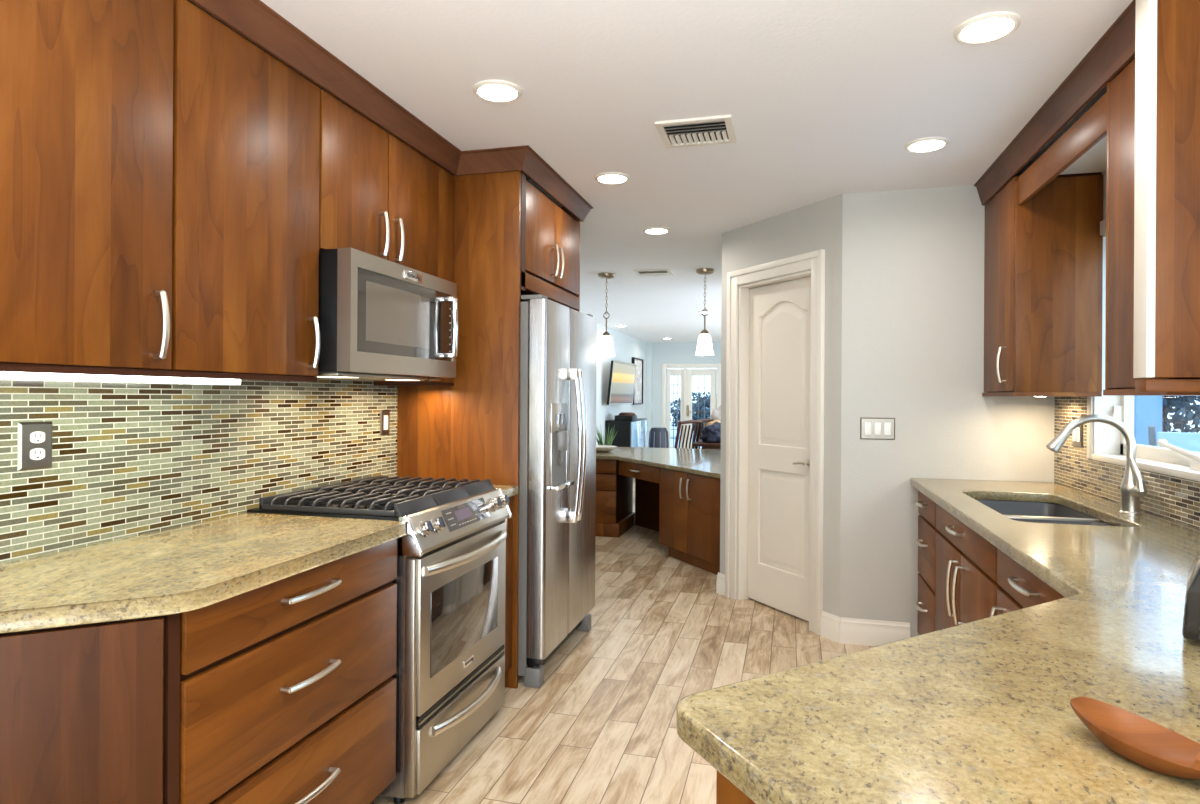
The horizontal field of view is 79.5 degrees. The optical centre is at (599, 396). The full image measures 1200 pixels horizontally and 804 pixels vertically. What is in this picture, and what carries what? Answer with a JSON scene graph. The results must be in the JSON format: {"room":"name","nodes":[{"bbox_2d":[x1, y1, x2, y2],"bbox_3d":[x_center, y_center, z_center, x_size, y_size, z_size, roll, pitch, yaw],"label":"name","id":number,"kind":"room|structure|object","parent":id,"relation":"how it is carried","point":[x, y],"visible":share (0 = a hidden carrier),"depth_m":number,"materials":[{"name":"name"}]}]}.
{"room":"kitchen","nodes":[
{"label":"kitchen","id":0,"kind":"room"},
{"bbox_2d":[596,323,645,444],"bbox_3d":[-0.408,0.104,9.754,0.120,2.420,10.550,0,0,15],"label":"wall","id":1,"kind":"structure","parent":0,"point":[626,347],"depth_m":11.88,"materials":[{"name":"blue paint"}]},
{"bbox_2d":[607,361,636,404],"bbox_3d":[0.296,-0.211,11.704,0.258,0.680,1.273,0,0,19],"label":"television","id":2,"kind":"object","parent":1,"relation":"attached to","point":[622,374],"visible":1,"depth_m":11.56,"materials":[{"name":"black plastic"}]},
{"bbox_2d":[631,357,643,404],"bbox_3d":[0.711,-0.284,13.622,0.053,0.870,0.840,0,0,15],"label":"framed picture","id":3,"kind":"object","parent":1,"relation":"attached to","point":[638,389],"visible":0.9,"depth_m":13.69,"materials":[{"name":"black paper"}]},
{"bbox_2d":[374,478,875,803],"bbox_3d":[0.674,1.351,5.819,4.740,0.060,17.800,0,0,15],"label":"floor","id":4,"kind":"structure","parent":0,"point":[600,727],"depth_m":3.27,"materials":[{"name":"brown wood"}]},
{"bbox_2d":[0,617,163,803],"bbox_3d":[-1.227,0.873,1.275,0.602,0.873,0.518,0,0,15],"label":"base cabinet","id":5,"kind":"object","parent":4,"relation":"on","point":[82,706],"visible":1,"depth_m":1.38,"materials":[{"name":"brown wood"}]},
{"bbox_2d":[153,538,396,803],"bbox_3d":[-1.022,0.874,1.945,0.632,0.873,0.868,0,0,15],"label":"base cabinet","id":6,"kind":"object","parent":4,"relation":"on","point":[283,691],"visible":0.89,"depth_m":1.80,"materials":[{"name":"brown wood"}]},
{"bbox_2d":[0,512,406,633],"bbox_3d":[-1.108,0.415,1.691,0.655,0.040,1.432,0,0,15],"label":"countertop","id":7,"kind":"structure","parent":6,"relation":"on","point":[194,566],"depth_m":1.68,"materials":[{"name":"stone"}]},
{"bbox_2d":[247,475,511,803],"bbox_3d":[-0.763,0.828,2.732,0.712,0.968,0.770,0,0,15],"label":"gas range","id":8,"kind":"object","parent":4,"relation":"on","point":[449,675],"visible":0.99,"depth_m":2.50,"materials":[{"name":"silver metal"}]},
{"bbox_2d":[397,171,579,688],"bbox_3d":[-0.521,0.149,3.782,0.658,2.330,0.965,0,0,15],"label":"tall cabinet","id":9,"kind":"object","parent":4,"relation":"on","point":[511,241],"visible":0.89,"depth_m":3.30,"materials":[{"name":"brown wood"}]},
{"bbox_2d":[190,0,592,221],"bbox_3d":[-0.823,-1.062,2.577,0.678,0.091,3.558,0,0,15],"label":"trim","id":10,"kind":"structure","parent":9,"relation":"attached to","point":[256,21],"depth_m":2.60,"materials":[{"name":"brown wood"}]},
{"bbox_2d":[505,496,512,672],"bbox_3d":[-0.686,0.876,3.220,0.636,0.873,0.198,0,0,15],"label":"base cabinet","id":11,"kind":"object","parent":4,"relation":"on","point":[509,522],"visible":0.17,"depth_m":3.20,"materials":[{"name":"brown wood"}]},
{"bbox_2d":[493,485,518,497],"bbox_3d":[-0.688,0.418,3.218,0.612,0.040,0.206,0,0,15],"label":"countertop","id":12,"kind":"structure","parent":11,"relation":"on","point":[510,490],"depth_m":3.17,"materials":[{"name":"stone"}]},
{"bbox_2d":[518,294,596,687],"bbox_3d":[-0.436,0.426,3.742,0.786,1.776,0.884,0,0,15],"label":"refrigerator","id":13,"kind":"object","parent":4,"relation":"on","point":[558,342],"visible":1,"depth_m":3.35,"materials":[{"name":"grey metal"}]},
{"bbox_2d":[596,459,634,537],"bbox_3d":[-0.043,0.953,7.176,0.655,0.728,0.745,0,0,15],"label":"base cabinet","id":14,"kind":"object","parent":4,"relation":"on","point":[615,515],"visible":0.48,"depth_m":6.78,"materials":[{"name":"brown wood"}]},
{"bbox_2d":[605,418,647,447],"bbox_3d":[0.460,0.850,11.954,0.420,0.940,1.350,0,0,15],"label":"sideboard","id":15,"kind":"object","parent":4,"relation":"on","point":[634,433],"visible":0.38,"depth_m":11.33,"materials":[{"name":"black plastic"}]},
{"bbox_2d":[615,412,636,420],"bbox_3d":[0.424,0.317,11.494,0.300,0.125,0.400,0,0,15],"label":"record player","id":16,"kind":"object","parent":15,"relation":"on","point":[623,416],"visible":1,"depth_m":11.34},
{"bbox_2d":[619,460,659,530],"bbox_3d":[0.448,0.956,6.703,0.628,0.728,1.326,0,0,-32],"label":"base cabinet","id":17,"kind":"object","parent":4,"relation":"on","point":[647,478],"visible":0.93,"depth_m":7.14,"materials":[{"name":"brown wood"}]},
{"bbox_2d":[649,427,668,447],"bbox_3d":[0.981,0.923,12.049,0.346,0.800,0.332,0,0,15],"label":"dining chair","id":18,"kind":"object","parent":4,"relation":"on","point":[658,437],"visible":0.49,"depth_m":11.92,"materials":[{"name":"grey"}]},
{"bbox_2d":[674,420,702,448],"bbox_3d":[0.926,0.799,8.777,0.420,1.047,0.541,0,0,-43],"label":"dining chair","id":19,"kind":"object","parent":4,"relation":"on","point":[699,422],"visible":0.24,"depth_m":8.61,"materials":[{"name":"brown wood"}]},
{"bbox_2d":[659,468,719,574],"bbox_3d":[0.977,0.959,5.752,0.721,0.728,0.913,0,0,-25],"label":"base cabinet","id":20,"kind":"object","parent":4,"relation":"on","point":[689,503],"visible":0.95,"depth_m":5.58,"materials":[{"name":"brown wood"}]},
{"bbox_2d":[596,447,720,477],"bbox_3d":[0.078,0.570,6.646,2.395,0.035,2.550,0,0,15],"label":"countertop","id":21,"kind":"structure","parent":20,"relation":"on","point":[705,462],"depth_m":6.56,"materials":[{"name":"stone"}]},
{"bbox_2d":[596,445,616,451],"bbox_3d":[0.019,0.526,7.235,0.310,0.052,0.310,0,0,15],"label":"bowl","id":22,"kind":"object","parent":21,"relation":"on","point":[599,448],"visible":0.73,"depth_m":7.13,"materials":[{"name":"white ceramic"}]},
{"bbox_2d":[596,425,615,445],"bbox_3d":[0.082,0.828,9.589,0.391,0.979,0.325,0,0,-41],"label":"potted plant","id":23,"kind":"object","parent":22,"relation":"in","point":[600,441],"visible":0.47,"depth_m":9.54,"materials":[{"name":"green plant"}]},
{"bbox_2d":[692,418,714,448],"bbox_3d":[1.210,0.801,9.385,0.420,1.047,0.541,0,0,-43],"label":"dining chair","id":24,"kind":"object","parent":4,"relation":"on","point":[706,419],"visible":0.07,"depth_m":9.17,"materials":[{"name":"brown wood"}]},
{"bbox_2d":[692,440,720,448],"bbox_3d":[1.887,0.941,9.042,1.270,0.775,1.550,0,0,15],"label":"dining table","id":25,"kind":"object","parent":4,"relation":"on","point":[716,445],"visible":0.14,"depth_m":8.44,"materials":[{"name":"brown wood"}]},
{"bbox_2d":[701,422,720,442],"bbox_3d":[1.378,0.427,8.724,0.334,0.244,0.462,0,0,15],"label":"coat","id":26,"kind":"object","parent":25,"relation":"on","point":[711,433],"visible":0.78,"depth_m":8.57,"materials":[{"name":"grey fabric"}]},
{"bbox_2d":[701,419,720,434],"bbox_3d":[1.480,0.419,9.182,0.384,0.261,0.548,0,0,15],"label":"coat","id":27,"kind":"object","parent":25,"relation":"on","point":[715,420],"visible":0.08,"depth_m":9.14,"materials":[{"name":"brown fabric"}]},
{"bbox_2d":[710,405,720,420],"bbox_3d":[1.682,0.321,9.663,0.450,0.461,0.445,0,0,-36],"label":"coat","id":28,"kind":"object","parent":25,"relation":"on","point":[716,414],"visible":0.12,"depth_m":9.57,"materials":[{"name":"beige fabric"}]},
{"bbox_2d":[716,771,755,803],"bbox_3d":[0.800,0.893,0.954,1.250,0.858,0.695,0,0,-31],"label":"base cabinet","id":29,"kind":"object","parent":4,"relation":"on","point":[727,792],"visible":0.02,"depth_m":0.95,"materials":[{"name":"brown wood"}]},
{"bbox_2d":[676,478,1199,803],"bbox_3d":[1.117,0.444,2.018,1.429,0.040,3.702,0,0,15],"label":"countertop","id":30,"kind":"structure","parent":29,"relation":"on","point":[980,711],"depth_m":1.02,"materials":[{"name":"stone"}]},
{"bbox_2d":[977,500,1111,525],"bbox_3d":[1.709,0.559,2.815,0.424,0.198,0.894,0,0,15],"label":"sink","id":31,"kind":"object","parent":30,"relation":"in","point":[1034,512],"visible":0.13,"depth_m":3.15,"materials":[{"name":"grey metal"}]},
{"bbox_2d":[1046,414,1146,514],"bbox_3d":[1.823,0.247,2.656,0.309,0.362,0.099,0,0,15],"label":"faucet","id":32,"kind":"object","parent":30,"relation":"on","point":[1132,487],"visible":1,"depth_m":2.63,"materials":[{"name":"silver metal"}]},
{"bbox_2d":[1070,696,1199,779],"bbox_3d":[0.672,0.400,0.744,0.086,0.042,0.356,0,0,-24],"label":"bowl","id":33,"kind":"object","parent":30,"relation":"on","point":[1148,744],"visible":1,"depth_m":0.84,"materials":[{"name":"brown wood"}]},
{"bbox_2d":[1182,550,1199,640],"bbox_3d":[1.180,0.330,1.187,0.340,0.189,0.199,0,0,40],"label":"toaster","id":34,"kind":"object","parent":30,"relation":"on","point":[1190,630],"visible":1,"depth_m":1.22,"materials":[{"name":"black"}]},
{"bbox_2d":[915,491,938,634],"bbox_3d":[1.893,0.900,3.473,0.684,0.858,0.486,0,0,15],"label":"base cabinet","id":35,"kind":"object","parent":4,"relation":"on","point":[926,541],"visible":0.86,"depth_m":3.52,"materials":[{"name":"brown wood"}]},
{"bbox_2d":[935,504,1001,630],"bbox_3d":[1.700,0.898,2.746,0.684,0.858,1.012,0,0,15],"label":"base cabinet","id":36,"kind":"object","parent":4,"relation":"on","point":[966,585],"visible":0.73,"depth_m":2.77,"materials":[{"name":"brown wood"}]},
{"bbox_2d":[990,548,1064,616],"bbox_3d":[1.486,0.897,1.938,0.684,0.858,0.651,0,0,15],"label":"base cabinet","id":37,"kind":"object","parent":4,"relation":"on","point":[1020,589],"visible":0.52,"depth_m":2.10,"materials":[{"name":"brown wood"}]},
{"bbox_2d":[187,0,1134,342],"bbox_3d":[0.689,-1.139,5.819,4.740,0.080,17.800,0,0,15],"label":"ceiling","id":38,"kind":"structure","parent":0,"point":[824,99],"depth_m":2.61,"materials":[{"name":"white paint"}]},
{"bbox_2d":[473,80,521,102],"bbox_3d":[-0.370,-1.099,2.603,0.176,0.012,0.176,0,0,15],"label":"recessed light","id":39,"kind":"object","parent":38,"relation":"in","point":[500,91],"visible":1,"depth_m":2.59,"materials":[{"name":"beige"}]},
{"bbox_2d":[597,273,614,355],"bbox_3d":[0.058,-0.734,6.493,0.160,0.738,0.160,0,0,15],"label":"pendant lamp","id":40,"kind":"object","parent":38,"relation":"hanging from","point":[606,348],"visible":1,"depth_m":6.45,"materials":[{"name":"white glass"}]},
{"bbox_2d":[595,172,629,183],"bbox_3d":[0.062,-1.097,3.627,0.176,0.012,0.176,0,0,15],"label":"recessed light","id":41,"kind":"object","parent":38,"relation":"in","point":[606,177],"visible":1,"depth_m":3.61,"materials":[{"name":"beige"}]},
{"bbox_2d":[634,269,673,275],"bbox_3d":[0.479,-1.094,6.376,0.310,0.012,0.270,0,0,15],"label":"ceiling vent","id":42,"kind":"object","parent":38,"relation":"in","point":[653,272],"visible":1,"depth_m":6.34,"materials":[{"name":"beige metal"}]},
{"bbox_2d":[643,227,669,233],"bbox_3d":[0.373,-1.095,4.765,0.176,0.012,0.176,0,0,15],"label":"recessed light","id":43,"kind":"object","parent":38,"relation":"in","point":[651,230],"visible":1,"depth_m":4.74,"materials":[{"name":"beige"}]},
{"bbox_2d":[655,115,736,147],"bbox_3d":[0.403,-1.095,2.993,0.303,0.012,0.290,0,0,15],"label":"ceiling vent","id":44,"kind":"object","parent":38,"relation":"in","point":[713,130],"visible":1,"depth_m":2.98,"materials":[{"name":"beige metal"}]},
{"bbox_2d":[695,268,713,354],"bbox_3d":[0.907,-0.729,6.237,0.160,0.738,0.160,0,0,15],"label":"pendant lamp","id":45,"kind":"object","parent":38,"relation":"hanging from","point":[704,345],"visible":1,"depth_m":6.19,"materials":[{"name":"white glass"}]},
{"bbox_2d":[905,137,948,152],"bbox_3d":[1.415,-1.088,3.124,0.176,0.012,0.176,0,0,15],"label":"recessed light","id":46,"kind":"object","parent":38,"relation":"in","point":[927,144],"visible":1,"depth_m":3.10,"materials":[{"name":"beige"}]},
{"bbox_2d":[954,11,1020,43],"bbox_3d":[1.147,-1.090,2.139,0.176,0.012,0.176,0,0,15],"label":"recessed light","id":47,"kind":"object","parent":38,"relation":"in","point":[992,26],"visible":1,"depth_m":2.12,"materials":[{"name":"beige"}]},
{"bbox_2d":[646,342,720,447],"bbox_3d":[3.023,0.126,14.173,4.490,2.420,0.350,0,0,15],"label":"wall","id":48,"kind":"structure","parent":0,"point":[657,354],"depth_m":14.58,"materials":[{"name":"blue paint"}]},
{"bbox_2d":[667,369,683,447],"bbox_3d":[1.532,0.374,14.645,0.350,1.865,0.040,0,0,15],"label":"door","id":49,"kind":"structure","parent":48,"relation":"in","point":[670,372],"depth_m":14.64,"materials":[{"name":"beige wood"}]},
{"bbox_2d":[661,363,720,447],"bbox_3d":[1.842,0.333,14.545,1.200,1.990,0.095,0,0,15],"label":"trim","id":50,"kind":"structure","parent":48,"relation":"attached to","point":[710,365],"depth_m":14.53,"materials":[{"name":"beige wood"}]},
{"bbox_2d":[686,369,716,448],"bbox_3d":[2.026,0.377,14.478,0.610,1.865,0.110,0,0,15],"label":"door","id":51,"kind":"structure","parent":48,"relation":"in","point":[712,373],"depth_m":14.52,"materials":[{"name":"beige wood"}]},
{"bbox_2d":[720,193,842,616],"bbox_3d":[1.106,0.114,4.395,0.110,2.420,1.082,0,0,-27],"label":"wall","id":52,"kind":"structure","parent":0,"point":[815,226],"depth_m":3.99,"materials":[{"name":"grey paint"}]},
{"bbox_2d":[716,572,724,595],"bbox_3d":[0.816,1.254,4.818,0.016,0.135,0.103,0,0,-27],"label":"baseboard","id":53,"kind":"structure","parent":52,"relation":"attached to","point":[720,582],"depth_m":4.82,"materials":[{"name":"beige wood"}]},
{"bbox_2d":[737,270,810,599],"bbox_3d":[1.097,0.301,4.410,0.110,2.045,0.677,0,0,-27],"label":"trim","id":54,"kind":"structure","parent":52,"relation":"attached to","point":[744,290],"depth_m":4.68,"materials":[{"name":"beige"}]},
{"bbox_2d":[725,249,824,635],"bbox_3d":[1.037,0.253,4.380,0.026,2.140,0.867,0,0,-27],"label":"trim","id":55,"kind":"structure","parent":52,"relation":"attached to","point":[814,261],"depth_m":4.07,"materials":[{"name":"beige wood"}]},
{"bbox_2d":[748,276,810,621],"bbox_3d":[1.102,0.305,4.413,0.095,2.013,0.637,0,0,-27],"label":"door","id":56,"kind":"structure","parent":52,"relation":"in","point":[780,313],"depth_m":4.43,"materials":[{"name":"beige paint"}]},
{"bbox_2d":[821,611,840,642],"bbox_3d":[1.260,1.257,3.934,0.016,0.135,0.135,0,0,-27],"label":"baseboard","id":57,"kind":"structure","parent":52,"relation":"attached to","point":[830,624],"depth_m":3.93,"materials":[{"name":"beige wood"}]},
{"bbox_2d":[840,183,1054,637],"bbox_3d":[1.885,0.118,3.794,1.177,2.420,0.120,0,0,15],"label":"wall","id":58,"kind":"structure","parent":0,"point":[913,259],"depth_m":3.80,"materials":[{"name":"grey paint"}]},
{"bbox_2d":[838,617,909,645],"bbox_3d":[1.457,1.258,3.835,0.358,0.135,0.016,0,0,15],"label":"baseboard","id":59,"kind":"structure","parent":58,"relation":"attached to","point":[866,632],"depth_m":3.83,"materials":[{"name":"beige wood"}]},
{"bbox_2d":[860,417,894,439],"bbox_3d":[1.477,0.171,3.835,0.174,0.117,0.009,0,0,15],"label":"light switch","id":60,"kind":"object","parent":58,"relation":"attached to","point":[870,428],"visible":1,"depth_m":3.83,"materials":[{"name":"white plastic"}]},
{"bbox_2d":[974,0,1135,205],"bbox_3d":[1.713,-1.038,2.803,0.050,0.109,1.883,0,0,15],"label":"trim","id":61,"kind":"structure","parent":58,"relation":"attached to","point":[1115,49],"depth_m":2.51,"materials":[{"name":"brown wood"}]},
{"bbox_2d":[1057,170,1199,529],"bbox_3d":[1.446,0.116,0.129,0.150,2.420,7.190,0,0,15],"label":"wall","id":62,"kind":"structure","parent":0,"point":[1104,172],"depth_m":3.08,"materials":[{"name":"grey paint"}]},
{"bbox_2d":[982,172,1102,396],"bbox_3d":[2.043,-0.490,3.402,0.374,0.980,0.555,0,0,15],"label":"upper cabinet","id":63,"kind":"object","parent":62,"relation":"attached to","point":[1043,255],"visible":0.99,"depth_m":3.14,"materials":[{"name":"brown wood"}]},
{"bbox_2d":[1018,92,1106,204],"bbox_3d":[1.878,-0.911,2.678,0.327,0.140,0.935,0,0,15],"label":"valance board","id":64,"kind":"object","parent":63,"relation":"attached to","point":[1082,148],"visible":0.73,"depth_m":2.73,"materials":[{"name":"brown wood"}]},
{"bbox_2d":[1087,219,1105,458],"bbox_3d":[2.011,-0.238,2.579,0.014,1.025,1.315,0,0,15],"label":"trim","id":65,"kind":"structure","parent":62,"relation":"attached to","point":[1103,222],"depth_m":3.17,"materials":[{"name":"beige"}]},
{"bbox_2d":[1054,397,1199,528],"bbox_3d":[1.842,0.198,1.938,0.008,0.460,3.490,0,0,15],"label":"tiled wall","id":66,"kind":"structure","parent":62,"relation":"attached to","point":[1177,499],"depth_m":3.02,"materials":[{"name":"tile"}]},
{"bbox_2d":[1072,425,1082,447],"bbox_3d":[2.201,0.175,3.327,0.009,0.117,0.120,0,0,15],"label":"light switch","id":67,"kind":"object","parent":66,"relation":"attached to","point":[1077,433],"visible":0.77,"depth_m":3.31,"materials":[{"name":"white metal"}]},
{"bbox_2d":[1091,234,1199,481],"bbox_3d":[2.068,-0.207,2.525,0.147,0.967,1.300,0,0,15],"label":"window","id":68,"kind":"structure","parent":62,"relation":"in","point":[1109,444],"depth_m":3.10,"materials":[{"name":"beige"}]},
{"bbox_2d":[1103,0,1199,395],"bbox_3d":[1.654,-0.547,2.010,0.414,1.088,0.472,0,0,15],"label":"upper cabinet","id":69,"kind":"object","parent":62,"relation":"attached to","point":[1120,159],"depth_m":1.83,"materials":[{"name":"brown wood"}]},
{"bbox_2d":[1134,396,1162,445],"bbox_3d":[5.215,0.079,7.036,0.288,2.660,2.280,0,0,32],"label":"wall","id":70,"kind":"structure","parent":0,"point":[1147,409],"depth_m":6.09,"materials":[{"name":"blue paint"}]},
{"bbox_3d":[-2.175,0.094,1.067,1.150,2.420,7.150,0,0,15],"label":"wall","id":71,"kind":"structure","parent":0,"visible":0},
{"bbox_2d":[0,379,397,563],"bbox_3d":[-1.412,0.158,1.687,0.008,0.470,3.540,0,0,15],"label":"tiled wall","id":72,"kind":"structure","parent":71,"relation":"attached to","point":[129,459],"depth_m":2.15,"materials":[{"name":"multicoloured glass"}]},
{"bbox_2d":[17,421,51,470],"bbox_3d":[-1.382,0.121,1.768,0.009,0.117,0.084,0,0,15],"label":"power outlet","id":73,"kind":"object","parent":72,"relation":"attached to","point":[34,451],"visible":1,"depth_m":1.76,"materials":[{"name":"silver metal"}]},
{"bbox_2d":[30,448,44,459],"bbox_3d":[-1.380,0.141,1.768,0.004,0.029,0.035,0,0,15],"label":"receptacle","id":74,"kind":"object","parent":73,"relation":"attached to","point":[35,453],"depth_m":1.77,"materials":[{"name":"white plastic"}]},
{"bbox_2d":[30,431,44,442],"bbox_3d":[-1.380,0.100,1.768,0.004,0.029,0.035,0,0,15],"label":"receptacle","id":75,"kind":"object","parent":73,"relation":"attached to","point":[35,436],"depth_m":1.77,"materials":[{"name":"white plastic"}]},
{"bbox_2d":[0,0,173,376],"bbox_3d":[-1.270,-0.535,1.556,0.341,0.968,0.597,0,0,15],"label":"upper cabinet","id":76,"kind":"object","parent":72,"relation":"attached to","point":[86,86],"visible":1,"depth_m":1.58,"materials":[{"name":"brown wood"}]},
{"bbox_2d":[0,371,240,384],"bbox_3d":[-1.253,-0.051,1.596,0.050,0.029,1.205,0,0,15],"label":"light bar","id":77,"kind":"object","parent":76,"relation":"attached to","point":[3,375],"visible":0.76,"depth_m":1.75,"materials":[{"name":"white plastic"}]},
{"bbox_2d":[170,0,320,381],"bbox_3d":[-1.120,-0.534,2.125,0.341,0.968,0.579,0,0,15],"label":"upper cabinet","id":78,"kind":"object","parent":72,"relation":"attached to","point":[245,193],"visible":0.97,"depth_m":2.03,"materials":[{"name":"brown wood"}]},
{"bbox_2d":[380,410,389,435],"bbox_3d":[-0.979,0.119,3.290,0.009,0.118,0.076,0,0,15],"label":"light switch","id":79,"kind":"object","parent":72,"relation":"attached to","point":[384,414],"visible":1,"depth_m":3.28,"materials":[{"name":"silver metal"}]},
{"bbox_2d":[319,89,438,276],"bbox_3d":[-0.938,-0.753,2.807,0.341,0.528,0.825,0,0,15],"label":"upper cabinet","id":80,"kind":"object","parent":71,"relation":"attached to","point":[379,196],"visible":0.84,"depth_m":2.67,"materials":[{"name":"brown wood"}]},
{"bbox_2d":[314,248,457,380],"bbox_3d":[-0.889,-0.275,2.766,0.462,0.421,0.768,0,0,15],"label":"microwave","id":81,"kind":"object","parent":80,"relation":"attached to","point":[380,319],"visible":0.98,"depth_m":2.55,"materials":[{"name":"silver metal"}]},
{"bbox_2d":[373,166,453,385],"bbox_3d":[-0.840,-0.532,3.261,0.300,0.968,0.202,0,0,15],"label":"filler panel","id":82,"kind":"object","parent":71,"relation":"attached to","point":[446,180],"visible":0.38,"depth_m":3.23,"materials":[{"name":"brown wood"}]},
{"label":"outside","id":83,"kind":"structure","parent":0,"visible":0},
{"bbox_2d":[670,422,1199,447],"bbox_3d":[13.043,1.487,14.130,42.000,0.060,46.000,0,0,15],"label":"ground","id":84,"kind":"structure","parent":83,"point":[671,423],"depth_m":27.17,"materials":[{"name":"grey"}]},
{"bbox_2d":[670,391,716,437],"bbox_3d":[3.465,0.595,24.436,2.451,1.642,2.482,0,0,15],"label":"tree","id":85,"kind":"object","parent":84,"relation":"on","point":[699,405],"visible":0.32,"depth_m":23.96,"materials":[{"name":"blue plant"}]},
{"bbox_2d":[1148,425,1199,451],"bbox_3d":[4.536,0.813,5.410,0.624,1.191,0.683,0,0,43],"label":"patio chair","id":86,"kind":"object","parent":84,"relation":"on","point":[1187,441],"visible":0.18,"depth_m":5.27,"materials":[{"name":"blue paint"}]},
{"bbox_2d":[1162,396,1199,432],"bbox_3d":[8.509,-0.282,11.082,2.349,3.439,2.343,0,0,15],"label":"tree","id":87,"kind":"object","parent":84,"relation":"on","point":[1179,422],"visible":0.04,"depth_m":10.62,"materials":[{"name":"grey plant"}]},
{"bbox_2d":[1171,396,1199,432],"bbox_3d":[8.271,-0.301,8.536,2.340,3.475,2.341,0,0,15],"label":"tree","id":88,"kind":"object","parent":84,"relation":"on","point":[1191,415],"visible":0.22,"depth_m":9.09,"materials":[{"name":"blue plant"}]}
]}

